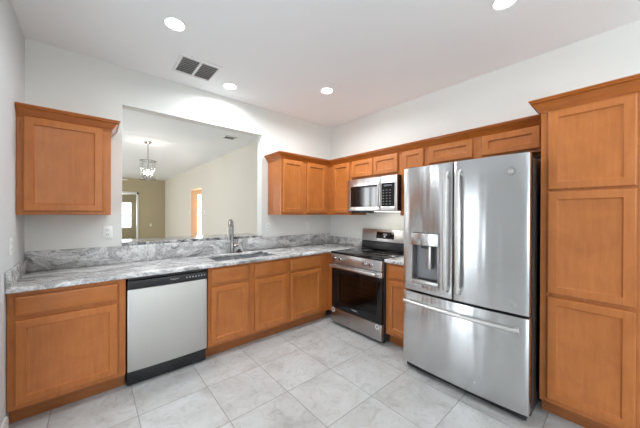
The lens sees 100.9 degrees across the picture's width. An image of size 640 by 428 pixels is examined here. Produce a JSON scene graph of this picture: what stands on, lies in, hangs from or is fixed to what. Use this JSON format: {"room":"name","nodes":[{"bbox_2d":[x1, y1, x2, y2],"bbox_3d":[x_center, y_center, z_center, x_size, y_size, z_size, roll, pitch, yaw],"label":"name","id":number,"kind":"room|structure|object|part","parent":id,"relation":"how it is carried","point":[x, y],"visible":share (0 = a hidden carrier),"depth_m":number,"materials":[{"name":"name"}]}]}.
{"room":"kitchen","nodes":[
{"label":"kitchen","id":0,"kind":"room"},
{"bbox_2d":[0,0,24,426],"bbox_3d":[-0.386,-0.011,-0.261,0.120,2.775,6.200,0,0,-41],"label":"wall","id":1,"kind":"structure","parent":0,"point":[12,39],"depth_m":1.68,"materials":[{"name":"white paint"}]},
{"bbox_2d":[0,417,8,427],"bbox_3d":[-0.962,1.322,0.501,0.014,0.100,3.055,0,0,-41],"label":"baseboard","id":2,"kind":"structure","parent":1,"relation":"attached to","point":[5,424],"depth_m":1.62,"materials":[{"name":"white paint"}]},
{"bbox_2d":[9,238,12,255],"bbox_3d":[-2.042,0.215,1.746,0.008,0.115,0.070,0,0,-41],"label":"wall outlet","id":3,"kind":"object","parent":1,"relation":"attached to","point":[10,239],"visible":1,"depth_m":1.73,"materials":[{"name":"white plastic"}]},
{"bbox_2d":[5,259,27,288],"bbox_3d":[-2.144,0.411,1.876,0.020,0.106,0.628,0,0,-41],"label":"backsplash","id":4,"kind":"structure","parent":1,"relation":"attached to","point":[14,274],"depth_m":1.77,"materials":[{"name":"grey stone"}]},
{"bbox_2d":[122,194,135,238],"bbox_3d":[-9.632,-0.078,12.435,2.200,2.775,0.100,0,0,-41],"label":"wall","id":5,"kind":"structure","parent":0,"point":[127,233],"depth_m":12.80,"materials":[{"name":"beige paint"}]},
{"bbox_2d":[122,202,131,227],"bbox_3d":[-9.601,0.052,12.424,1.233,1.255,0.080,0,0,-41],"label":"window","id":6,"kind":"structure","parent":5,"relation":"in","point":[122,202],"depth_m":12.78,"materials":[{"name":"white paint"}]},
{"bbox_2d":[122,177,164,238],"bbox_3d":[-8.653,-0.068,9.856,5.140,2.775,0.120,0,0,-41],"label":"wall","id":7,"kind":"structure","parent":0,"point":[151,193],"depth_m":11.08,"materials":[{"name":"beige paint"}]},
{"bbox_2d":[122,191,138,238],"bbox_3d":[-7.949,0.213,10.455,1.250,2.215,0.160,0,0,-41],"label":"trim","id":8,"kind":"structure","parent":7,"relation":"attached to","point":[123,192],"depth_m":10.79,"materials":[{"name":"white paint"}]},
{"bbox_2d":[24,38,330,258],"bbox_3d":[-1.940,-0.024,2.574,5.740,2.775,0.120,0,0,-41],"label":"wall","id":9,"kind":"structure","parent":0,"point":[55,77],"depth_m":2.52,"materials":[{"name":"white paint"}]},
{"bbox_2d":[15,102,120,214],"bbox_3d":[-2.018,-0.386,2.165,0.586,0.784,0.389,0,0,-41],"label":"upper cabinet","id":10,"kind":"object","parent":9,"relation":"attached to","point":[63,158],"visible":1,"depth_m":2.02,"materials":[{"name":"brown wood"}]},
{"bbox_3d":[-1.952,-0.361,2.029,0.440,0.681,0.019,0,0,-41],"label":"door","id":11,"kind":"part","parent":10,"relation":"part of","materials":[{"name":"brown wood"}]},
{"bbox_3d":[-2.017,-0.734,2.164,0.586,0.088,0.389,0,0,-41],"label":"crown molding","id":12,"kind":"part","parent":10,"relation":"part of","materials":[{"name":"brown wood"}]},
{"bbox_2d":[103,226,111,237],"bbox_3d":[-1.976,0.169,2.458,0.070,0.115,0.008,0,0,-41],"label":"wall outlet","id":13,"kind":"object","parent":9,"relation":"attached to","point":[107,230],"visible":1,"depth_m":2.46,"materials":[{"name":"white plastic"}]},
{"bbox_2d":[25,233,330,271],"bbox_3d":[-1.098,0.386,3.212,3.350,0.160,0.019,0,0,-41],"label":"backsplash","id":14,"kind":"structure","parent":9,"relation":"attached to","point":[64,258],"depth_m":2.67,"materials":[{"name":"grey stone"}]},
{"bbox_2d":[122,233,261,245],"bbox_3d":[-1.462,0.290,3.161,1.484,0.028,0.421,0,0,-41],"label":"bar ledge","id":15,"kind":"object","parent":9,"relation":"on","point":[125,242],"visible":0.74,"depth_m":2.97,"materials":[{"name":"stone"}]},
{"bbox_2d":[266,223,269,230],"bbox_3d":[-0.699,0.174,3.566,0.070,0.115,0.008,0,0,-41],"label":"wall outlet","id":16,"kind":"object","parent":9,"relation":"attached to","point":[267,224],"visible":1,"depth_m":3.56,"materials":[{"name":"white plastic"}]},
{"bbox_2d":[268,159,329,214],"bbox_3d":[-0.271,-0.361,3.705,0.840,0.742,0.350,0,0,-41],"label":"upper cabinet","id":17,"kind":"object","parent":9,"relation":"attached to","point":[294,187],"visible":0.85,"depth_m":3.49,"materials":[{"name":"brown wood"}]},
{"bbox_3d":[-0.347,-0.355,3.421,0.320,0.677,0.019,0,0,-41],"label":"door","id":18,"kind":"part","parent":17,"relation":"part of","materials":[{"name":"brown wood"}]},
{"bbox_3d":[-0.045,-0.354,3.683,0.350,0.677,0.019,0,0,-41],"label":"door","id":19,"kind":"part","parent":17,"relation":"part of","materials":[{"name":"brown wood"}]},
{"bbox_2d":[264,114,540,166],"bbox_3d":[0.500,-0.725,2.770,0.899,0.088,2.773,0,0,-41],"label":"crown molding","id":20,"kind":"structure","parent":17,"relation":"attached to","point":[535,120],"depth_m":2.73,"materials":[{"name":"brown wood"}]},
{"bbox_2d":[195,189,200,235],"bbox_3d":[-3.712,-0.046,9.363,1.680,2.775,0.100,0,0,-41],"label":"wall","id":21,"kind":"structure","parent":0,"point":[197,192],"depth_m":8.90,"materials":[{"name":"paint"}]},
{"bbox_2d":[197,195,200,234],"bbox_3d":[-3.994,0.030,9.105,0.485,1.380,0.040,0,0,-41],"label":"window","id":22,"kind":"structure","parent":21,"relation":"in","point":[197,195],"depth_m":8.95,"materials":[{"name":"white paint"}]},
{"bbox_2d":[165,141,256,236],"bbox_3d":[-4.484,-0.049,8.972,0.120,2.775,12.880,0,0,-41],"label":"wall","id":23,"kind":"structure","parent":0,"point":[228,182],"depth_m":6.61,"materials":[{"name":"white paint"}]},
{"bbox_2d":[191,187,201,235],"bbox_3d":[-3.751,0.276,8.126,0.124,2.135,1.090,0,0,-41],"label":"trim","id":24,"kind":"structure","parent":23,"relation":"attached to","point":[194,189],"depth_m":8.50,"materials":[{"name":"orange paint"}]},
{"bbox_2d":[9,310,584,427],"bbox_3d":[-3.001,1.391,6.083,10.500,0.080,19.600,0,0,-41],"label":"floor","id":25,"kind":"structure","parent":0,"point":[323,372],"depth_m":1.98,"materials":[{"name":"tile"}]},
{"bbox_2d":[7,279,125,423],"bbox_3d":[-1.937,0.931,2.083,0.604,0.868,0.630,0,0,-41],"label":"base cabinet","id":26,"kind":"object","parent":25,"relation":"on","point":[66,345],"visible":0.79,"depth_m":1.82,"materials":[{"name":"brown wood"}]},
{"bbox_3d":[-1.740,0.592,1.847,0.522,0.125,0.019,0,0,-41],"label":"drawer","id":27,"kind":"part","parent":26,"relation":"part of","materials":[{"name":"brown wood"}]},
{"bbox_3d":[-1.741,0.953,1.848,0.522,0.541,0.019,0,0,-41],"label":"door","id":28,"kind":"part","parent":26,"relation":"part of","materials":[{"name":"brown wood"}]},
{"bbox_2d":[5,233,361,293],"bbox_3d":[-0.858,0.404,2.949,3.370,0.192,0.731,0,0,-41],"label":"countertop","id":29,"kind":"structure","parent":26,"relation":"on","point":[48,269],"depth_m":2.48,"materials":[{"name":"grey stone"}]},
{"bbox_2d":[227,219,238,252],"bbox_3d":[-1.043,0.262,3.101,0.088,0.408,0.240,0,0,8],"label":"kitchen faucet","id":30,"kind":"object","parent":29,"relation":"on","point":[230,234],"visible":1,"depth_m":3.14,"materials":[{"name":"silver metal"}]},
{"bbox_3d":[-1.040,0.202,3.078,0.033,0.288,0.197,0,0,-6],"label":"spout","id":31,"kind":"part","parent":30,"relation":"part of","materials":[{"name":"silver metal"}]},
{"bbox_2d":[206,254,270,270],"bbox_3d":[-0.874,0.599,2.973,0.713,0.197,0.408,0,0,-41],"label":"sink","id":32,"kind":"object","parent":29,"relation":"in","point":[251,255],"visible":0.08,"depth_m":3.10,"materials":[{"name":"silver metal"}]},
{"bbox_3d":[-1.010,0.598,2.854,0.352,0.197,0.408,0,0,-41],"label":"bowl","id":33,"kind":"part","parent":32,"relation":"part of","materials":[{"name":"silver metal"}]},
{"bbox_3d":[-0.737,0.599,3.091,0.351,0.197,0.408,0,0,-41],"label":"bowl","id":34,"kind":"part","parent":32,"relation":"part of","materials":[{"name":"silver metal"}]},
{"bbox_2d":[125,268,206,385],"bbox_3d":[-1.460,0.928,2.466,0.597,0.852,0.620,0,0,-41],"label":"dishwasher","id":35,"kind":"object","parent":25,"relation":"on","point":[166,322],"visible":0.98,"depth_m":2.21,"materials":[{"name":"grey metal"}]},
{"bbox_3d":[-1.304,1.300,2.286,0.593,0.110,0.040,0,0,-41],"label":"kick plate","id":36,"kind":"part","parent":35,"relation":"part of","materials":[{"name":"black plastic"}]},
{"bbox_3d":[-1.277,0.547,2.256,0.597,0.088,0.058,0,0,-41],"label":"control panel","id":37,"kind":"part","parent":35,"relation":"part of","materials":[{"name":"black plastic"}]},
{"bbox_2d":[206,258,288,356],"bbox_3d":[-0.899,0.933,2.983,0.903,0.868,0.630,0,0,-41],"label":"base cabinet","id":38,"kind":"object","parent":25,"relation":"on","point":[247,302],"visible":0.88,"depth_m":2.70,"materials":[{"name":"brown wood"}]},
{"bbox_3d":[-0.877,0.593,2.595,0.374,0.139,0.019,0,0,-41],"label":"drawer","id":39,"kind":"part","parent":38,"relation":"part of","materials":[{"name":"brown wood"}]},
{"bbox_3d":[-0.879,0.958,2.596,0.374,0.535,0.019,0,0,-41],"label":"door","id":40,"kind":"part","parent":38,"relation":"part of","materials":[{"name":"brown wood"}]},
{"bbox_3d":[-0.532,0.594,2.895,0.396,0.139,0.019,0,0,-41],"label":"drawer","id":41,"kind":"part","parent":38,"relation":"part of","materials":[{"name":"brown wood"}]},
{"bbox_3d":[-0.533,0.958,2.896,0.396,0.535,0.019,0,0,-41],"label":"door","id":42,"kind":"part","parent":38,"relation":"part of","materials":[{"name":"brown wood"}]},
{"bbox_2d":[285,253,331,329],"bbox_3d":[-0.260,0.935,3.471,0.703,0.868,0.731,0,0,-41],"label":"base cabinet","id":43,"kind":"object","parent":25,"relation":"on","point":[309,276],"visible":0.68,"depth_m":3.25,"materials":[{"name":"brown wood"}]},
{"bbox_3d":[-0.163,0.594,3.215,0.469,0.139,0.019,0,0,-41],"label":"drawer","id":44,"kind":"part","parent":43,"relation":"part of","materials":[{"name":"brown wood"}]},
{"bbox_3d":[-0.165,0.959,3.216,0.469,0.535,0.019,0,0,-41],"label":"door","id":45,"kind":"part","parent":43,"relation":"part of","materials":[{"name":"brown wood"}]},
{"bbox_3d":[0.159,0.880,3.431,0.020,0.756,0.122,0,0,-41],"label":"filler panel","id":46,"kind":"part","parent":43,"relation":"part of","materials":[{"name":"brown wood"}]},
{"bbox_2d":[329,228,403,342],"bbox_3d":[0.611,0.788,3.229,0.726,1.170,0.768,0,0,-41],"label":"electric range","id":47,"kind":"object","parent":25,"relation":"on","point":[358,274],"visible":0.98,"depth_m":3.05,"materials":[{"name":"grey metal"}]},
{"bbox_2d":[329,262,383,324],"bbox_3d":[0.544,0.885,3.172,0.551,0.544,0.760,0,0,-41],"label":"oven","id":48,"kind":"object","parent":47,"relation":"in","point":[357,291],"depth_m":2.99,"materials":[{"name":"black glass"}]},
{"bbox_3d":[0.408,1.251,3.056,0.044,0.173,0.760,0,0,-41],"label":"storage drawer","id":49,"kind":"part","parent":47,"relation":"part of","materials":[{"name":"silver metal"}]},
{"bbox_3d":[0.408,0.547,3.052,0.052,0.114,0.764,0,0,-41],"label":"control panel","id":50,"kind":"part","parent":47,"relation":"part of","materials":[{"name":"silver metal"}]},
{"bbox_2d":[331,247,403,260],"bbox_3d":[0.620,0.477,3.235,0.615,0.022,0.768,0,0,-41],"label":"cooktop","id":51,"kind":"object","parent":47,"relation":"in","point":[361,253],"depth_m":3.16,"materials":[{"name":"black glass"}]},
{"bbox_2d":[386,263,405,346],"bbox_3d":[1.028,0.941,2.863,0.630,0.868,0.326,0,0,-41],"label":"base cabinet","id":52,"kind":"object","parent":25,"relation":"on","point":[395,287],"visible":0.43,"depth_m":2.71,"materials":[{"name":"brown wood"}]},
{"bbox_2d":[384,256,403,264],"bbox_3d":[1.024,0.435,2.856,0.648,0.144,0.327,0,0,-41],"label":"countertop","id":53,"kind":"structure","parent":52,"relation":"on","point":[396,260],"depth_m":2.72,"materials":[{"name":"grey stone"}]},
{"bbox_3d":[0.807,0.596,2.652,0.019,0.133,0.277,0,0,-41],"label":"drawer","id":54,"kind":"part","parent":52,"relation":"part of","materials":[{"name":"brown wood"}]},
{"bbox_3d":[0.806,0.960,2.653,0.019,0.543,0.277,0,0,-41],"label":"door","id":55,"kind":"part","parent":52,"relation":"part of","materials":[{"name":"brown wood"}]},
{"bbox_2d":[403,151,540,420],"bbox_3d":[1.319,0.480,2.278,0.884,1.795,0.910,0,0,-41],"label":"refrigerator","id":56,"kind":"object","parent":25,"relation":"on","point":[472,227],"visible":0.99,"depth_m":1.92,"materials":[{"name":"grey metal"}]},
{"bbox_3d":[0.905,0.215,2.241,0.086,0.103,0.241,0,0,-41],"label":"dispenser panel","id":57,"kind":"part","parent":56,"relation":"part of","materials":[{"name":"silver metal"}]},
{"bbox_3d":[0.920,0.129,2.243,0.103,1.070,0.438,0,0,-41],"label":"door","id":58,"kind":"part","parent":56,"relation":"part of","materials":[{"name":"silver metal"}]},
{"bbox_3d":[0.976,0.138,2.053,0.070,0.947,0.030,0,0,-41],"label":"handle","id":59,"kind":"part","parent":56,"relation":"part of","materials":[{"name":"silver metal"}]},
{"bbox_3d":[1.035,0.139,1.984,0.070,0.947,0.030,0,0,-41],"label":"handle","id":60,"kind":"part","parent":56,"relation":"part of","materials":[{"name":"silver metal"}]},
{"bbox_3d":[1.071,0.998,2.066,0.103,0.634,0.910,0,0,-41],"label":"freezer drawer","id":61,"kind":"part","parent":56,"relation":"part of","materials":[{"name":"silver metal"}]},
{"bbox_3d":[1.221,0.131,1.896,0.103,1.070,0.464,0,0,-41],"label":"door","id":62,"kind":"part","parent":56,"relation":"part of","materials":[{"name":"silver metal"}]},
{"bbox_2d":[528,73,639,427],"bbox_3d":[1.886,0.302,1.836,0.684,2.158,0.580,0,0,-41],"label":"pantry cabinet","id":63,"kind":"object","parent":25,"relation":"on","point":[590,240],"visible":1,"depth_m":1.63,"materials":[{"name":"brown wood"}]},
{"bbox_3d":[1.891,-0.733,1.833,0.684,0.088,0.580,0,0,-41],"label":"crown molding","id":64,"kind":"part","parent":63,"relation":"part of","materials":[{"name":"brown wood"}]},
{"bbox_3d":[1.662,0.900,1.643,0.019,0.688,0.388,0,0,-41],"label":"door","id":65,"kind":"part","parent":63,"relation":"part of","materials":[{"name":"brown wood"}]},
{"bbox_3d":[1.665,0.193,1.641,0.019,0.682,0.388,0,0,-41],"label":"door","id":66,"kind":"part","parent":63,"relation":"part of","materials":[{"name":"brown wood"}]},
{"bbox_3d":[1.668,-0.426,1.640,0.019,0.526,0.388,0,0,-41],"label":"door","id":67,"kind":"part","parent":63,"relation":"part of","materials":[{"name":"brown wood"}]},
{"bbox_2d":[11,0,639,179],"bbox_3d":[-2.989,-1.474,6.077,10.500,0.100,19.600,0,0,-41],"label":"ceiling","id":68,"kind":"structure","parent":0,"point":[375,56],"depth_m":2.18,"materials":[{"name":"white paint"}]},
{"bbox_2d":[139,141,155,180],"bbox_3d":[-3.405,-1.050,5.228,0.286,0.744,0.286,0,0,-41],"label":"pendant light","id":69,"kind":"object","parent":68,"relation":"hanging from","point":[146,142],"visible":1,"depth_m":5.19,"materials":[{"name":"silver metal"}]},
{"bbox_2d":[163,17,185,31],"bbox_3d":[-1.073,-1.402,1.956,0.150,0.008,0.150,0,0,-41],"label":"recessed light","id":70,"kind":"object","parent":68,"relation":"in","point":[175,24],"visible":1,"depth_m":1.95,"materials":[{"name":"white plastic"}]},
{"bbox_2d":[172,53,221,81],"bbox_3d":[-1.192,-1.401,2.556,0.354,0.014,0.349,0,0,-41],"label":"ceiling vent","id":71,"kind":"object","parent":68,"relation":"in","point":[185,64],"visible":1,"depth_m":2.55,"materials":[{"name":"white metal"}]},
{"bbox_2d":[222,135,236,139],"bbox_3d":[-1.671,-1.408,4.878,0.224,0.014,0.184,0,0,-41],"label":"ceiling vent","id":72,"kind":"object","parent":68,"relation":"in","point":[225,136],"visible":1,"depth_m":4.87,"materials":[{"name":"white"}]},
{"bbox_2d":[223,83,236,89],"bbox_3d":[-0.991,-1.404,2.906,0.150,0.008,0.150,0,0,-41],"label":"recessed light","id":73,"kind":"object","parent":68,"relation":"in","point":[230,86],"visible":1,"depth_m":2.91,"materials":[{"name":"white plastic"}]},
{"bbox_2d":[320,87,333,93],"bbox_3d":[0.080,-1.400,3.003,0.150,0.008,0.150,0,0,-41],"label":"recessed light","id":74,"kind":"object","parent":68,"relation":"in","point":[326,90],"visible":1,"depth_m":2.99,"materials":[{"name":"white plastic"}]},
{"bbox_2d":[491,0,516,9],"bbox_3d":[1.213,-1.392,1.732,0.150,0.008,0.150,0,0,-41],"label":"recessed light","id":75,"kind":"object","parent":68,"relation":"in","point":[497,4],"visible":1,"depth_m":1.75,"materials":[{"name":"white plastic"}]},
{"bbox_2d":[331,20,639,238],"bbox_3d":[2.254,-0.005,2.028,0.120,2.775,6.200,0,0,-41],"label":"wall","id":76,"kind":"structure","parent":0,"point":[504,94],"depth_m":2.63,"materials":[{"name":"white paint"}]},
{"bbox_2d":[331,236,361,246],"bbox_3d":[0.414,0.414,4.039,0.019,0.112,0.712,0,0,-41],"label":"backsplash","id":77,"kind":"structure","parent":76,"relation":"attached to","point":[334,239],"depth_m":4.03,"materials":[{"name":"grey stone"}]},
{"bbox_2d":[330,162,365,214],"bbox_3d":[0.395,-0.358,3.810,0.350,0.742,0.406,0,0,-41],"label":"upper cabinet","id":78,"kind":"object","parent":76,"relation":"attached to","point":[340,174],"visible":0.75,"depth_m":3.70,"materials":[{"name":"brown wood"}]},
{"bbox_3d":[0.287,-0.359,3.716,0.019,0.742,0.406,0,0,-41],"label":"frame","id":79,"kind":"part","parent":78,"relation":"part of","materials":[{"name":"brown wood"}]},
{"bbox_3d":[0.292,-0.355,3.676,0.019,0.681,0.320,0,0,-41],"label":"door","id":80,"kind":"part","parent":78,"relation":"part of","materials":[{"name":"brown wood"}]},
{"bbox_2d":[351,153,400,179],"bbox_3d":[0.778,-0.588,3.369,0.350,0.278,0.759,0,0,-41],"label":"upper cabinet","id":81,"kind":"object","parent":76,"relation":"attached to","point":[386,165],"visible":0.66,"depth_m":3.21,"materials":[{"name":"brown wood"}]},
{"bbox_3d":[0.540,-0.586,3.391,0.019,0.216,0.346,0,0,-41],"label":"door","id":82,"kind":"part","parent":81,"relation":"part of","materials":[{"name":"brown wood"}]},
{"bbox_2d":[347,175,400,212],"bbox_3d":[0.739,-0.227,3.331,0.456,0.428,0.768,0,0,-41],"label":"microwave oven","id":83,"kind":"object","parent":81,"relation":"attached to","point":[382,194],"visible":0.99,"depth_m":3.15,"materials":[{"name":"silver metal"}]},
{"bbox_3d":[0.542,-0.239,3.293,0.022,0.399,0.528,0,0,-41],"label":"door","id":84,"kind":"part","parent":83,"relation":"part of","materials":[{"name":"silver metal"}]},
{"bbox_3d":[0.683,-0.222,3.084,0.048,0.296,0.020,0,0,-41],"label":"handle","id":85,"kind":"part","parent":83,"relation":"part of","materials":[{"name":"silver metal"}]},
{"bbox_3d":[0.788,-0.237,3.011,0.022,0.399,0.220,0,0,-41],"label":"control panel","id":86,"kind":"part","parent":83,"relation":"part of","materials":[{"name":"silver metal"}]},
{"bbox_3d":[0.770,-0.584,3.125,0.019,0.216,0.342,0,0,-41],"label":"door","id":87,"kind":"part","parent":81,"relation":"part of","materials":[{"name":"brown wood"}]},
{"bbox_2d":[400,148,426,214],"bbox_3d":[1.126,-0.353,2.967,0.350,0.742,0.306,0,0,-41],"label":"upper cabinet","id":88,"kind":"object","parent":76,"relation":"attached to","point":[418,157],"visible":0.36,"depth_m":2.88,"materials":[{"name":"brown wood"}]},
{"bbox_2d":[427,125,540,165],"bbox_3d":[1.545,-0.606,2.485,0.350,0.232,0.971,0,0,-41],"label":"upper cabinet","id":89,"kind":"object","parent":76,"relation":"attached to","point":[526,139],"visible":0.68,"depth_m":2.30,"materials":[{"name":"brown wood"}]},
{"bbox_3d":[1.256,-0.602,2.565,0.019,0.174,0.412,0,0,-41],"label":"door","id":90,"kind":"part","parent":89,"relation":"part of","materials":[{"name":"brown wood"}]},
{"bbox_3d":[1.437,-0.606,2.390,0.019,0.232,0.971,0,0,-41],"label":"frame","id":91,"kind":"part","parent":89,"relation":"part of","materials":[{"name":"brown wood"}]},
{"bbox_3d":[1.574,-0.600,2.199,0.019,0.174,0.406,0,0,-41],"label":"door","id":92,"kind":"part","parent":89,"relation":"part of","materials":[{"name":"brown wood"}]}
]}

